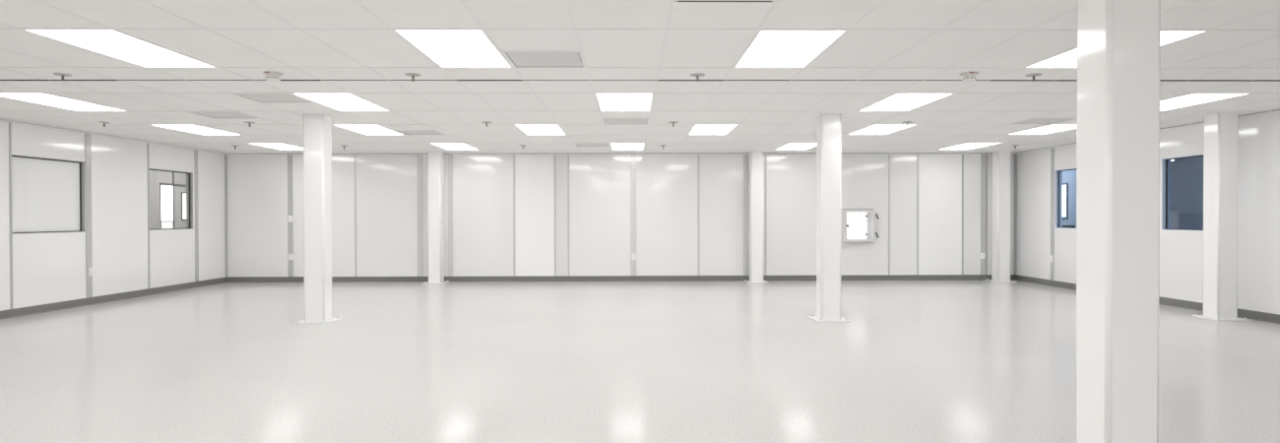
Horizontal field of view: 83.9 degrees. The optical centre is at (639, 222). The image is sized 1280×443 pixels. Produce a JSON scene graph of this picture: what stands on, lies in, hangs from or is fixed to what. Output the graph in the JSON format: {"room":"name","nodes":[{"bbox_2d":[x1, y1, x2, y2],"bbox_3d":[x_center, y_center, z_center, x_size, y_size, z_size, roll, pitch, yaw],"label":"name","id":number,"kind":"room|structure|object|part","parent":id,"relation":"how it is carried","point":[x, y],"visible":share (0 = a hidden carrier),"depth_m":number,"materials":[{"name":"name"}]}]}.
{"room":"clean room","nodes":[
{"label":"clean room","id":0,"kind":"room"},
{"bbox_2d":[0,118,221,153],"bbox_3d":[-9.702,-1.877,14.369,2.952,0.100,12.800,0,0,-1],"label":"trim","id":1,"kind":"structure","parent":0,"point":[0,118],"depth_m":14.57,"materials":[{"name":"metal"}]},
{"bbox_2d":[0,120,225,311],"bbox_3d":[-8.044,-0.007,4.612,0.120,2.517,18.618,0,0,-1],"label":"wall","id":2,"kind":"structure","parent":0,"point":[47,268],"depth_m":10.82,"materials":[{"name":"white paint"}]},
{"bbox_2d":[8,122,12,309],"bbox_3d":[-8.034,-0.087,9.095,0.008,2.387,0.036,0,0,-1],"label":"trim","id":3,"kind":"structure","parent":2,"relation":"attached to","point":[10,123],"depth_m":9.09,"materials":[{"name":"grey metal"}]},
{"bbox_2d":[11,154,85,234],"bbox_3d":[-8.107,-0.368,9.721,0.120,1.018,1.222,0,0,-1],"label":"window","id":4,"kind":"structure","parent":2,"relation":"in","point":[48,194],"depth_m":9.75,"materials":[{"name":"grey glass"}]},
{"bbox_2d":[84,133,92,298],"bbox_3d":[-8.048,-0.098,10.396,0.012,2.387,0.106,0,0,-1],"label":"trim","id":5,"kind":"structure","parent":2,"relation":"attached to","point":[88,137],"depth_m":10.39,"materials":[{"name":"grey metal"}]},
{"bbox_2d":[88,266,93,276],"bbox_3d":[-8.034,0.719,10.422,0.014,0.124,0.088,0,0,-1],"label":"wall outlet","id":6,"kind":"object","parent":2,"relation":"attached to","point":[91,270],"visible":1,"depth_m":10.41,"materials":[{"name":"white plastic"}]},
{"bbox_2d":[0,277,226,319],"bbox_3d":[-7.969,1.198,4.623,0.026,0.108,18.618,0,0,-1],"label":"baseboard","id":7,"kind":"structure","parent":2,"relation":"attached to","point":[23,311],"depth_m":10.63,"materials":[{"name":"grey plastic"}]},
{"bbox_2d":[147,142,150,288],"bbox_3d":[-8.066,-0.109,11.690,0.008,2.387,0.036,0,0,-1],"label":"trim","id":8,"kind":"structure","parent":2,"relation":"attached to","point":[148,143],"depth_m":11.69,"materials":[{"name":"grey metal"}]},
{"bbox_2d":[149,168,192,230],"bbox_3d":[-8.138,-0.390,12.291,0.120,1.018,1.167,0,0,-1],"label":"window","id":9,"kind":"structure","parent":2,"relation":"in","point":[189,175],"depth_m":12.87,"materials":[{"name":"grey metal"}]},
{"bbox_2d":[194,150,198,281],"bbox_3d":[-8.079,-0.120,12.977,0.012,2.387,0.088,0,0,-1],"label":"trim","id":10,"kind":"structure","parent":2,"relation":"attached to","point":[196,152],"depth_m":12.96,"materials":[{"name":"grey metal"}]},
{"bbox_2d":[3,119,222,229],"bbox_3d":[-9.749,-0.277,14.382,3.052,3.100,13.000,0,0,-1],"label":"wall","id":11,"kind":"structure","parent":0,"point":[157,177],"depth_m":16.69,"materials":[{"name":"white paint"}]},
{"bbox_2d":[159,184,173,221],"bbox_3d":[-11.195,-0.460,16.840,0.020,0.870,0.465,0,0,-1],"label":"window","id":12,"kind":"structure","parent":11,"relation":"in","point":[165,191],"depth_m":16.81,"materials":[{"name":"white glass"}]},
{"bbox_2d":[160,221,173,228],"bbox_3d":[-11.194,0.168,16.851,0.020,0.383,0.423,0,0,-1],"label":"window","id":13,"kind":"structure","parent":11,"relation":"in","point":[163,224],"depth_m":16.85,"materials":[{"name":"white glass"}]},
{"bbox_2d":[159,172,186,228],"bbox_3d":[-11.193,-0.297,17.149,0.030,2.900,1.090,0,0,-1],"label":"trim","id":14,"kind":"structure","parent":11,"relation":"attached to","point":[172,183],"depth_m":17.07,"materials":[{"name":"grey metal"}]},
{"bbox_2d":[181,192,186,220],"bbox_3d":[-11.203,-0.401,17.558,0.020,0.680,0.330,0,0,-1],"label":"window","id":15,"kind":"structure","parent":11,"relation":"in","point":[183,194],"depth_m":17.48,"materials":[{"name":"white glass"}]},
{"bbox_3d":[-11.209,-0.401,17.558,0.008,0.620,0.270,0,0,-1],"label":"pane","id":16,"kind":"part","parent":15,"relation":"part of","materials":[{"name":"white glass"}]},
{"bbox_2d":[226,154,1014,276],"bbox_3d":[-0.325,-0.101,14.073,15.785,2.517,0.124,0,0,-1],"label":"wall","id":17,"kind":"structure","parent":0,"point":[667,191],"depth_m":14.01,"materials":[{"name":"white paint"}]},
{"bbox_2d":[224,154,227,277],"bbox_3d":[-8.082,-0.128,13.906,0.030,2.387,0.030,0,0,-1],"label":"trim","id":18,"kind":"structure","parent":17,"relation":"attached to","point":[225,157],"depth_m":13.90,"materials":[{"name":"grey metal"}]},
{"bbox_2d":[287,154,293,276],"bbox_3d":[-6.841,-0.131,13.930,0.100,2.387,0.012,0,0,-1],"label":"trim","id":19,"kind":"structure","parent":17,"relation":"attached to","point":[289,157],"depth_m":13.92,"materials":[{"name":"grey metal"}]},
{"bbox_2d":[288,254,293,259],"bbox_3d":[-6.831,0.673,13.924,0.088,0.124,0.014,0,0,-1],"label":"wall outlet","id":20,"kind":"object","parent":17,"relation":"attached to","point":[290,256],"visible":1,"depth_m":13.92,"materials":[{"name":"white plastic"}]},
{"bbox_2d":[354,154,356,276],"bbox_3d":[-5.571,-0.133,13.947,0.034,2.387,0.008,0,0,-1],"label":"trim","id":21,"kind":"structure","parent":17,"relation":"attached to","point":[354,155],"depth_m":13.94,"materials":[{"name":"grey metal"}]},
{"bbox_2d":[417,154,423,276],"bbox_3d":[-4.312,-0.136,13.960,0.106,2.387,0.012,0,0,-1],"label":"trim","id":22,"kind":"structure","parent":17,"relation":"attached to","point":[419,157],"depth_m":13.96,"materials":[{"name":"white metal"}]},
{"bbox_2d":[448,154,452,276],"bbox_3d":[-3.719,-0.137,13.967,0.100,2.387,0.012,0,0,-1],"label":"trim","id":23,"kind":"structure","parent":17,"relation":"attached to","point":[450,157],"depth_m":13.96,"materials":[{"name":"white metal"}]},
{"bbox_2d":[512,154,514,276],"bbox_3d":[-2.469,-0.140,13.985,0.034,2.387,0.008,0,0,-1],"label":"trim","id":24,"kind":"structure","parent":17,"relation":"attached to","point":[513,155],"depth_m":13.98,"materials":[{"name":"grey metal"}]},
{"bbox_2d":[554,154,556,275],"bbox_3d":[-1.669,-0.141,13.994,0.034,2.387,0.008,0,0,-1],"label":"trim","id":25,"kind":"structure","parent":17,"relation":"attached to","point":[554,155],"depth_m":13.99,"materials":[{"name":"grey metal"}]},
{"bbox_2d":[555,154,568,275],"bbox_3d":[-1.538,-0.141,13.998,0.228,2.387,0.003,0,0,-1],"label":"wall strip","id":26,"kind":"object","parent":17,"relation":"attached to","point":[560,160],"visible":1,"depth_m":14.00,"materials":[{"name":"white metal"}]},
{"bbox_2d":[567,154,569,275],"bbox_3d":[-1.407,-0.142,13.997,0.034,2.387,0.008,0,0,-1],"label":"trim","id":27,"kind":"structure","parent":17,"relation":"attached to","point":[567,155],"depth_m":13.99,"materials":[{"name":"grey metal"}]},
{"bbox_2d":[226,274,1015,282],"bbox_3d":[-0.322,1.104,14.012,15.545,0.108,0.026,0,0,-1],"label":"baseboard","id":28,"kind":"structure","parent":17,"relation":"attached to","point":[859,277],"depth_m":14.01,"materials":[{"name":"grey plastic"}]},
{"bbox_2d":[630,154,636,275],"bbox_3d":[-0.131,-0.144,14.011,0.107,2.387,0.012,0,0,-1],"label":"trim","id":29,"kind":"structure","parent":17,"relation":"attached to","point":[632,157],"depth_m":14.00,"materials":[{"name":"white metal"}]},
{"bbox_2d":[631,254,636,259],"bbox_3d":[-0.121,0.673,14.005,0.088,0.124,0.014,0,0,-1],"label":"wall outlet","id":30,"kind":"object","parent":17,"relation":"attached to","point":[633,256],"visible":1,"depth_m":14.00,"materials":[{"name":"white plastic"}]},
{"bbox_2d":[0,109,1279,154],"bbox_3d":[-0.215,-1.268,4.696,15.545,0.018,18.618,0,0,-1],"label":"trim","id":31,"kind":"structure","parent":17,"relation":"attached to","point":[1279,109],"depth_m":13.92,"materials":[{"name":"white metal"}]},
{"bbox_2d":[697,154,699,275],"bbox_3d":[1.153,-0.147,14.028,0.034,2.387,0.008,0,0,-1],"label":"trim","id":32,"kind":"structure","parent":17,"relation":"attached to","point":[697,155],"depth_m":14.02,"materials":[{"name":"grey metal"}]},
{"bbox_2d":[743,154,748,275],"bbox_3d":[2.083,-0.149,14.037,0.095,2.387,0.012,0,0,-1],"label":"trim","id":33,"kind":"structure","parent":17,"relation":"attached to","point":[745,157],"depth_m":14.03,"materials":[{"name":"white metal"}]},
{"bbox_2d":[765,154,767,275],"bbox_3d":[2.481,-0.150,14.044,0.034,2.387,0.008,0,0,-1],"label":"trim","id":34,"kind":"structure","parent":17,"relation":"attached to","point":[765,155],"depth_m":14.04,"materials":[{"name":"grey metal"}]},
{"bbox_2d":[841,208,878,243],"bbox_3d":[4.324,0.061,14.155,0.697,0.669,0.458,0,0,-1],"label":"box","id":35,"kind":"object","parent":17,"relation":"attached to","point":[858,224],"visible":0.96,"depth_m":14.24,"materials":[{"name":"white metal"}]},
{"bbox_3d":[4.317,0.063,14.378,0.520,0.535,0.012,0,0,-1],"label":"door","id":36,"kind":"part","parent":35,"relation":"part of","materials":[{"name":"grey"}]},
{"bbox_2d":[888,154,890,274],"bbox_3d":[4.925,-0.155,14.074,0.034,2.387,0.008,0,0,-1],"label":"trim","id":37,"kind":"structure","parent":17,"relation":"attached to","point":[888,155],"depth_m":14.07,"materials":[{"name":"grey"}]},
{"bbox_2d":[916,154,918,274],"bbox_3d":[5.495,-0.156,14.081,0.034,2.387,0.008,0,0,-1],"label":"trim","id":38,"kind":"structure","parent":17,"relation":"attached to","point":[917,155],"depth_m":14.08,"materials":[{"name":"grey"}]},
{"bbox_2d":[961,154,963,274],"bbox_3d":[6.388,-0.158,14.091,0.034,2.387,0.008,0,0,-1],"label":"trim","id":39,"kind":"structure","parent":17,"relation":"attached to","point":[962,155],"depth_m":14.09,"materials":[{"name":"grey metal"}]},
{"bbox_2d":[980,154,985,274],"bbox_3d":[6.795,-0.159,14.094,0.100,2.387,0.012,0,0,-1],"label":"trim","id":40,"kind":"structure","parent":17,"relation":"attached to","point":[983,157],"depth_m":14.09,"materials":[{"name":"grey metal"}]},
{"bbox_2d":[980,253,985,258],"bbox_3d":[6.789,0.659,14.088,0.088,0.124,0.014,0,0,-1],"label":"wall outlet","id":41,"kind":"object","parent":17,"relation":"attached to","point":[983,255],"visible":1,"depth_m":14.09,"materials":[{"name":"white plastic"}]},
{"bbox_2d":[985,154,987,274],"bbox_3d":[6.865,-0.159,14.097,0.034,2.387,0.008,0,0,-1],"label":"trim","id":42,"kind":"structure","parent":17,"relation":"attached to","point":[986,155],"depth_m":14.09,"materials":[{"name":"grey metal"}]},
{"bbox_2d":[1014,154,1017,274],"bbox_3d":[7.430,-0.160,14.090,0.035,2.387,0.035,0,0,-1],"label":"trim","id":43,"kind":"structure","parent":17,"relation":"attached to","point":[1015,156],"depth_m":14.08,"materials":[{"name":"grey metal"}]},
{"bbox_2d":[0,280,1279,442],"bbox_3d":[-0.210,1.286,4.718,15.785,0.100,18.858,0,0,-1],"label":"floor","id":44,"kind":"structure","parent":0,"point":[915,361],"depth_m":6.03,"materials":[{"name":"plastic"}]},
{"bbox_2d":[293,114,342,323],"bbox_3d":[-3.940,-0.074,8.708,0.420,2.567,0.420,0,0,-1],"label":"support column","id":45,"kind":"structure","parent":44,"relation":"on","point":[317,137],"depth_m":8.59,"materials":[{"name":"white paint"}]},
{"bbox_3d":[-3.938,1.202,8.719,0.420,0.014,0.420,0,0,-1],"label":"plate","id":46,"kind":"part","parent":45,"relation":"part of","materials":[{"name":"white metal"}]},
{"bbox_2d":[422,151,448,283],"bbox_3d":[-3.946,-0.117,13.753,0.420,2.567,0.420,0,0,-1],"label":"support column","id":47,"kind":"structure","parent":44,"relation":"on","point":[435,201],"depth_m":13.63,"materials":[{"name":"white paint"}]},
{"bbox_3d":[-3.944,1.160,13.764,0.420,0.014,0.420,0,0,-1],"label":"plate","id":48,"kind":"part","parent":47,"relation":"part of","materials":[{"name":"white metal"}]},
{"bbox_2d":[743,151,767,282],"bbox_3d":[2.253,-0.129,13.828,0.420,2.567,0.420,0,0,-1],"label":"support column","id":49,"kind":"structure","parent":44,"relation":"on","point":[755,159],"depth_m":13.70,"materials":[{"name":"white paint"}]},
{"bbox_2d":[807,113,850,321],"bbox_3d":[2.329,-0.087,8.783,0.420,2.567,0.420,0,0,-1],"label":"support column","id":50,"kind":"structure","parent":44,"relation":"on","point":[828,125],"depth_m":8.66,"materials":[{"name":"white paint"}]},
{"bbox_3d":[2.332,1.189,8.794,0.420,0.014,0.420,0,0,-1],"label":"plate","id":51,"kind":"part","parent":50,"relation":"part of","materials":[{"name":"white metal"}]},
{"bbox_2d":[984,151,1017,282],"bbox_3d":[7.038,-0.139,13.875,0.420,2.567,0.420,0,0,-1],"label":"support column","id":52,"kind":"structure","parent":44,"relation":"on","point":[1000,189],"depth_m":13.76,"materials":[{"name":"white paint"}]},
{"bbox_3d":[7.040,1.137,13.886,0.420,0.014,0.420,0,0,-1],"label":"plate","id":53,"kind":"part","parent":52,"relation":"part of","materials":[{"name":"white metal"}]},
{"bbox_2d":[1075,0,1160,442],"bbox_3d":[2.271,-0.042,3.392,0.420,2.567,0.420,0,0,-1],"label":"support column","id":54,"kind":"structure","parent":44,"relation":"on","point":[1119,41],"depth_m":3.27,"materials":[{"name":"white paint"}]},
{"bbox_2d":[1189,113,1251,320],"bbox_3d":[7.174,-0.097,8.802,0.420,2.567,0.420,0,0,-1],"label":"support column","id":55,"kind":"structure","parent":44,"relation":"on","point":[1220,130],"depth_m":8.69,"materials":[{"name":"white paint"}]},
{"bbox_3d":[7.177,1.180,8.812,0.420,0.014,0.420,0,0,-1],"label":"plate","id":56,"kind":"part","parent":55,"relation":"part of","materials":[{"name":"white metal"}]},
{"bbox_2d":[0,0,1279,153],"bbox_3d":[-0.215,-1.287,4.696,15.526,0.026,18.599,0,0,-1],"label":"ceiling","id":57,"kind":"structure","parent":0,"point":[292,47],"depth_m":6.14,"materials":[{"name":"tile"}]},
{"bbox_2d":[53,72,71,81],"bbox_3d":[-5.020,-1.260,6.191,0.132,0.058,0.132,0,0,-1],"label":"sprinkler","id":58,"kind":"object","parent":57,"relation":"attached to","point":[62,75],"visible":1,"depth_m":6.18,"materials":[{"name":"silver metal"}]},
{"bbox_2d":[262,70,282,82],"bbox_3d":[-3.171,-1.254,6.151,0.156,0.076,0.158,0,0,-1],"label":"smoke detector","id":59,"kind":"object","parent":57,"relation":"attached to","point":[273,76],"visible":1,"depth_m":6.12,"materials":[{"name":"plastic"}]},
{"bbox_2d":[405,72,421,81],"bbox_3d":[-1.985,-1.266,6.228,0.132,0.058,0.132,0,0,-1],"label":"sprinkler","id":60,"kind":"object","parent":57,"relation":"attached to","point":[413,75],"visible":1,"depth_m":6.22,"materials":[{"name":"grey metal"}]},
{"bbox_2d":[0,0,1279,153],"bbox_3d":[-0.215,-1.287,4.696,15.545,0.012,18.618,0,0,-1],"label":"grid","id":61,"kind":"object","parent":57,"relation":"attached to","point":[465,6],"visible":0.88,"depth_m":7.12,"materials":[{"name":"white metal"}]},
{"bbox_2d":[0,93,127,111],"bbox_3d":[-6.257,-1.320,7.706,0.590,0.050,1.199,0,0,-1],"label":"ceiling light","id":62,"kind":"object","parent":61,"relation":"attached to","point":[41,98],"visible":0.62,"depth_m":7.66,"materials":[{"name":"white plastic"}]},
{"bbox_2d":[23,29,217,67],"bbox_3d":[-3.790,-1.304,5.298,0.590,0.050,1.199,0,0,-1],"label":"ceiling light","id":63,"kind":"object","parent":61,"relation":"attached to","point":[109,42],"visible":0.59,"depth_m":5.22,"materials":[{"name":"white plastic"}]},
{"bbox_2d":[152,125,239,134],"bbox_3d":[-6.287,-1.340,10.144,0.590,0.050,1.199,0,0,-1],"label":"ceiling light","id":64,"kind":"object","parent":61,"relation":"attached to","point":[195,129],"visible":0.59,"depth_m":10.07,"materials":[{"name":"white plastic"}]},
{"bbox_2d":[185,111,257,118],"bbox_3d":[-5.049,-1.332,8.635,0.586,0.066,0.586,0,0,-1],"label":"ceiling vent","id":65,"kind":"object","parent":61,"relation":"attached to","point":[213,114],"visible":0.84,"depth_m":8.59,"materials":[{"name":"white metal"}]},
{"bbox_2d":[232,93,313,102],"bbox_3d":[-3.815,-1.324,7.431,0.586,0.066,0.586,0,0,-1],"label":"ceiling vent","id":66,"kind":"object","parent":61,"relation":"attached to","point":[260,97],"visible":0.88,"depth_m":7.39,"materials":[{"name":"white"}]},
{"bbox_2d":[251,143,303,150],"bbox_3d":[-6.316,-1.361,12.582,0.590,0.050,1.199,0,0,-1],"label":"ceiling light","id":67,"kind":"object","parent":61,"relation":"attached to","point":[284,147],"visible":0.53,"depth_m":12.64,"materials":[{"name":"white plastic"}]},
{"bbox_2d":[293,93,389,111],"bbox_3d":[-3.209,-1.326,7.743,0.590,0.050,1.199,0,0,-1],"label":"ceiling light","id":68,"kind":"object","parent":61,"relation":"attached to","point":[339,101],"visible":0.59,"depth_m":7.69,"materials":[{"name":"white plastic"}]},
{"bbox_2d":[334,125,403,134],"bbox_3d":[-3.849,-1.345,10.174,0.590,0.050,1.199,0,0,-1],"label":"ceiling light","id":69,"kind":"object","parent":61,"relation":"attached to","point":[362,129],"visible":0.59,"depth_m":10.11,"materials":[{"name":"white plastic"}]},
{"bbox_2d":[393,129,444,134],"bbox_3d":[-3.243,-1.351,10.486,0.586,0.066,0.586,0,0,-1],"label":"ceiling vent","id":70,"kind":"object","parent":61,"relation":"attached to","point":[406,132],"visible":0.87,"depth_m":10.43,"materials":[{"name":"white metal"}]},
{"bbox_2d":[392,29,511,67],"bbox_3d":[-1.351,-1.309,5.327,0.590,0.050,1.199,0,0,-1],"label":"ceiling light","id":71,"kind":"object","parent":61,"relation":"attached to","point":[447,48],"visible":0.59,"depth_m":5.24,"materials":[{"name":"white plastic"}]},
{"bbox_2d":[431,143,477,149],"bbox_3d":[-3.268,-1.367,12.619,0.590,0.050,1.199,0,0,-1],"label":"ceiling light","id":72,"kind":"object","parent":61,"relation":"attached to","point":[443,146],"visible":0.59,"depth_m":12.53,"materials":[{"name":"white plastic"}]},
{"bbox_2d":[514,125,566,134],"bbox_3d":[-1.410,-1.350,10.203,0.590,0.050,1.199,0,0,-1],"label":"ceiling light","id":73,"kind":"object","parent":61,"relation":"attached to","point":[527,129],"visible":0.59,"depth_m":10.15,"materials":[{"name":"white plastic"}]},
{"bbox_2d":[502,51,584,67],"bbox_3d":[-0.746,-1.315,5.639,0.586,0.066,0.586,0,0,-1],"label":"ceiling vent","id":74,"kind":"object","parent":61,"relation":"attached to","point":[519,59],"visible":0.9,"depth_m":5.61,"materials":[{"name":"white metal"}]},
{"bbox_2d":[575,143,609,146],"bbox_3d":[-0.827,-1.371,12.344,0.586,0.066,0.586,0,0,-1],"label":"ceiling vent","id":75,"kind":"object","parent":61,"relation":"attached to","point":[577,145],"visible":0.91,"depth_m":12.35,"materials":[{"name":"white metal"}]},
{"bbox_2d":[595,93,653,111],"bbox_3d":[-0.162,-1.332,7.780,0.590,0.050,1.199,0,0,-1],"label":"ceiling light","id":76,"kind":"object","parent":61,"relation":"attached to","point":[607,101],"visible":0.74,"depth_m":7.73,"materials":[{"name":"white plastic"}]},
{"bbox_2d":[602,118,648,124],"bbox_3d":[-0.180,-1.347,9.303,0.586,0.066,0.586,0,0,-1],"label":"ceiling vent","id":77,"kind":"object","parent":61,"relation":"attached to","point":[606,120],"visible":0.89,"depth_m":9.26,"materials":[{"name":"white"}]},
{"bbox_2d":[610,143,644,149],"bbox_3d":[-0.221,-1.373,12.656,0.590,0.050,1.199,0,0,-1],"label":"ceiling light","id":78,"kind":"object","parent":61,"relation":"attached to","point":[613,146],"visible":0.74,"depth_m":12.59,"materials":[{"name":"white plastic"}]},
{"bbox_2d":[688,125,737,134],"bbox_3d":[1.028,-1.355,10.232,0.590,0.050,1.199,0,0,-1],"label":"ceiling light","id":79,"kind":"object","parent":61,"relation":"attached to","point":[697,129],"visible":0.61,"depth_m":10.19,"materials":[{"name":"white plastic"}]},
{"bbox_2d":[734,30,846,67],"bbox_3d":[1.087,-1.314,5.356,0.590,0.050,1.199,0,0,-1],"label":"ceiling light","id":80,"kind":"object","parent":61,"relation":"attached to","point":[768,48],"visible":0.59,"depth_m":5.26,"materials":[{"name":"white plastic"}]},
{"bbox_2d":[776,142,816,149],"bbox_3d":[2.827,-1.380,12.693,0.590,0.050,1.199,0,0,-1],"label":"ceiling light","id":81,"kind":"object","parent":61,"relation":"attached to","point":[792,146],"visible":0.53,"depth_m":12.65,"materials":[{"name":"white plastic"}]},
{"bbox_2d":[847,125,914,134],"bbox_3d":[3.466,-1.360,10.262,0.590,0.050,1.199,0,0,-1],"label":"ceiling light","id":82,"kind":"object","parent":61,"relation":"attached to","point":[873,129],"visible":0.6,"depth_m":10.23,"materials":[{"name":"white plastic"}]},
{"bbox_2d":[859,93,953,111],"bbox_3d":[2.886,-1.339,7.816,0.590,0.050,1.199,0,0,-1],"label":"ceiling light","id":83,"kind":"object","parent":61,"relation":"attached to","point":[897,101],"visible":0.59,"depth_m":7.76,"materials":[{"name":"white plastic"}]},
{"bbox_2d":[939,142,1001,149],"bbox_3d":[5.875,-1.386,12.729,0.590,0.050,1.199,0,0,-1],"label":"ceiling light","id":84,"kind":"object","parent":61,"relation":"attached to","point":[969,146],"visible":0.6,"depth_m":12.71,"materials":[{"name":"white plastic"}]},
{"bbox_2d":[1007,124,1076,134],"bbox_3d":[5.904,-1.365,10.291,0.590,0.050,1.199,0,0,-1],"label":"ceiling light","id":85,"kind":"object","parent":61,"relation":"attached to","point":[1054,128],"visible":0.51,"depth_m":10.27,"materials":[{"name":"white plastic"}]},
{"bbox_2d":[1012,118,1076,124],"bbox_3d":[5.306,-1.359,9.370,0.586,0.066,0.586,0,0,-1],"label":"ceiling vent","id":86,"kind":"object","parent":61,"relation":"attached to","point":[1033,120],"visible":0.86,"depth_m":9.33,"materials":[{"name":"white metal"}]},
{"bbox_2d":[1159,93,1249,111],"bbox_3d":[5.934,-1.345,7.853,0.590,0.050,1.199,0,0,-1],"label":"ceiling light","id":87,"kind":"object","parent":61,"relation":"attached to","point":[1193,98],"visible":0.43,"depth_m":7.67,"materials":[{"name":"white plastic"}]},
{"bbox_2d":[690,72,704,81],"bbox_3d":[0.505,-1.271,6.258,0.132,0.058,0.132,0,0,-1],"label":"sprinkler","id":88,"kind":"object","parent":57,"relation":"attached to","point":[696,75],"visible":1,"depth_m":6.24,"materials":[{"name":"grey metal"}]},
{"bbox_2d":[959,71,978,82],"bbox_3d":[2.878,-1.266,6.224,0.156,0.076,0.158,0,0,-1],"label":"smoke detector","id":89,"kind":"object","parent":57,"relation":"attached to","point":[969,78],"visible":1,"depth_m":6.19,"materials":[{"name":"white plastic"}]},
{"bbox_2d":[1025,73,1042,81],"bbox_3d":[3.482,-1.277,6.294,0.132,0.058,0.132,0,0,-1],"label":"sprinkler","id":90,"kind":"object","parent":57,"relation":"attached to","point":[1029,75],"visible":1,"depth_m":6.28,"materials":[{"name":"grey metal"}]},
{"bbox_2d":[1024,47,1077,67],"bbox_3d":[3.443,-1.321,5.614,0.437,0.050,0.695,0,0,-1],"label":"ceiling light","id":91,"kind":"object","parent":57,"relation":"attached to","point":[1067,59],"depth_m":5.75,"materials":[{"name":"white plastic"}]},
{"bbox_2d":[1160,30,1208,46],"bbox_3d":[3.665,-1.316,4.999,0.318,0.050,0.414,0,0,-1],"label":"ceiling light","id":92,"kind":"object","parent":57,"relation":"attached to","point":[1167,36],"depth_m":4.91,"materials":[{"name":"white plastic"}]},
{"bbox_2d":[893,109,1279,228],"bbox_3d":[9.052,-0.409,13.807,2.963,3.300,14.600,0,0,-1],"label":"wall","id":93,"kind":"structure","parent":0,"point":[1186,174],"depth_m":13.73,"materials":[{"name":"paint"}]},
{"bbox_2d":[1062,183,1068,218],"bbox_3d":[10.378,-0.533,17.568,0.020,0.870,0.560,0,0,-1],"label":"window","id":94,"kind":"structure","parent":93,"relation":"in","point":[1064,185],"depth_m":17.37,"materials":[{"name":"white glass"}]},
{"bbox_3d":[10.384,-0.533,17.568,0.008,0.780,0.470,0,0,-1],"label":"pane","id":95,"kind":"part","parent":94,"relation":"part of","materials":[{"name":"white glass"}]},
{"bbox_2d":[1177,212,1203,229],"bbox_3d":[10.413,0.484,13.141,0.060,1.320,1.220,0,0,-1],"label":"trim","id":96,"kind":"structure","parent":93,"relation":"attached to","point":[1189,221],"depth_m":13.41,"materials":[{"name":"blue"}]},
{"bbox_2d":[1016,111,1279,315],"bbox_3d":[7.620,-0.039,4.801,0.120,2.517,18.618,0,0,-1],"label":"wall","id":97,"kind":"structure","parent":0,"point":[1258,181],"depth_m":9.64,"materials":[{"name":"white paint"}]},
{"bbox_2d":[1050,147,1054,280],"bbox_3d":[7.456,-0.150,12.873,0.012,2.387,0.095,0,0,-1],"label":"trim","id":98,"kind":"structure","parent":97,"relation":"attached to","point":[1053,149],"depth_m":12.87,"materials":[{"name":"grey metal"}]},
{"bbox_2d":[1055,168,1076,228],"bbox_3d":[7.529,-0.416,12.211,0.120,1.037,1.165,0,0,-1],"label":"window","id":99,"kind":"structure","parent":97,"relation":"in","point":[1058,173],"depth_m":12.79,"materials":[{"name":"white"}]},
{"bbox_2d":[1015,274,1279,323],"bbox_3d":[7.549,1.166,4.810,0.026,0.108,18.618,0,0,-1],"label":"baseboard","id":100,"kind":"structure","parent":97,"relation":"attached to","point":[1242,313],"depth_m":9.83,"materials":[{"name":"grey plastic"}]},
{"bbox_2d":[1161,154,1203,230],"bbox_3d":[7.561,-0.401,9.634,0.120,1.020,1.170,0,0,-1],"label":"window","id":101,"kind":"structure","parent":97,"relation":"in","point":[1166,162],"depth_m":10.21,"materials":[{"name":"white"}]}
]}

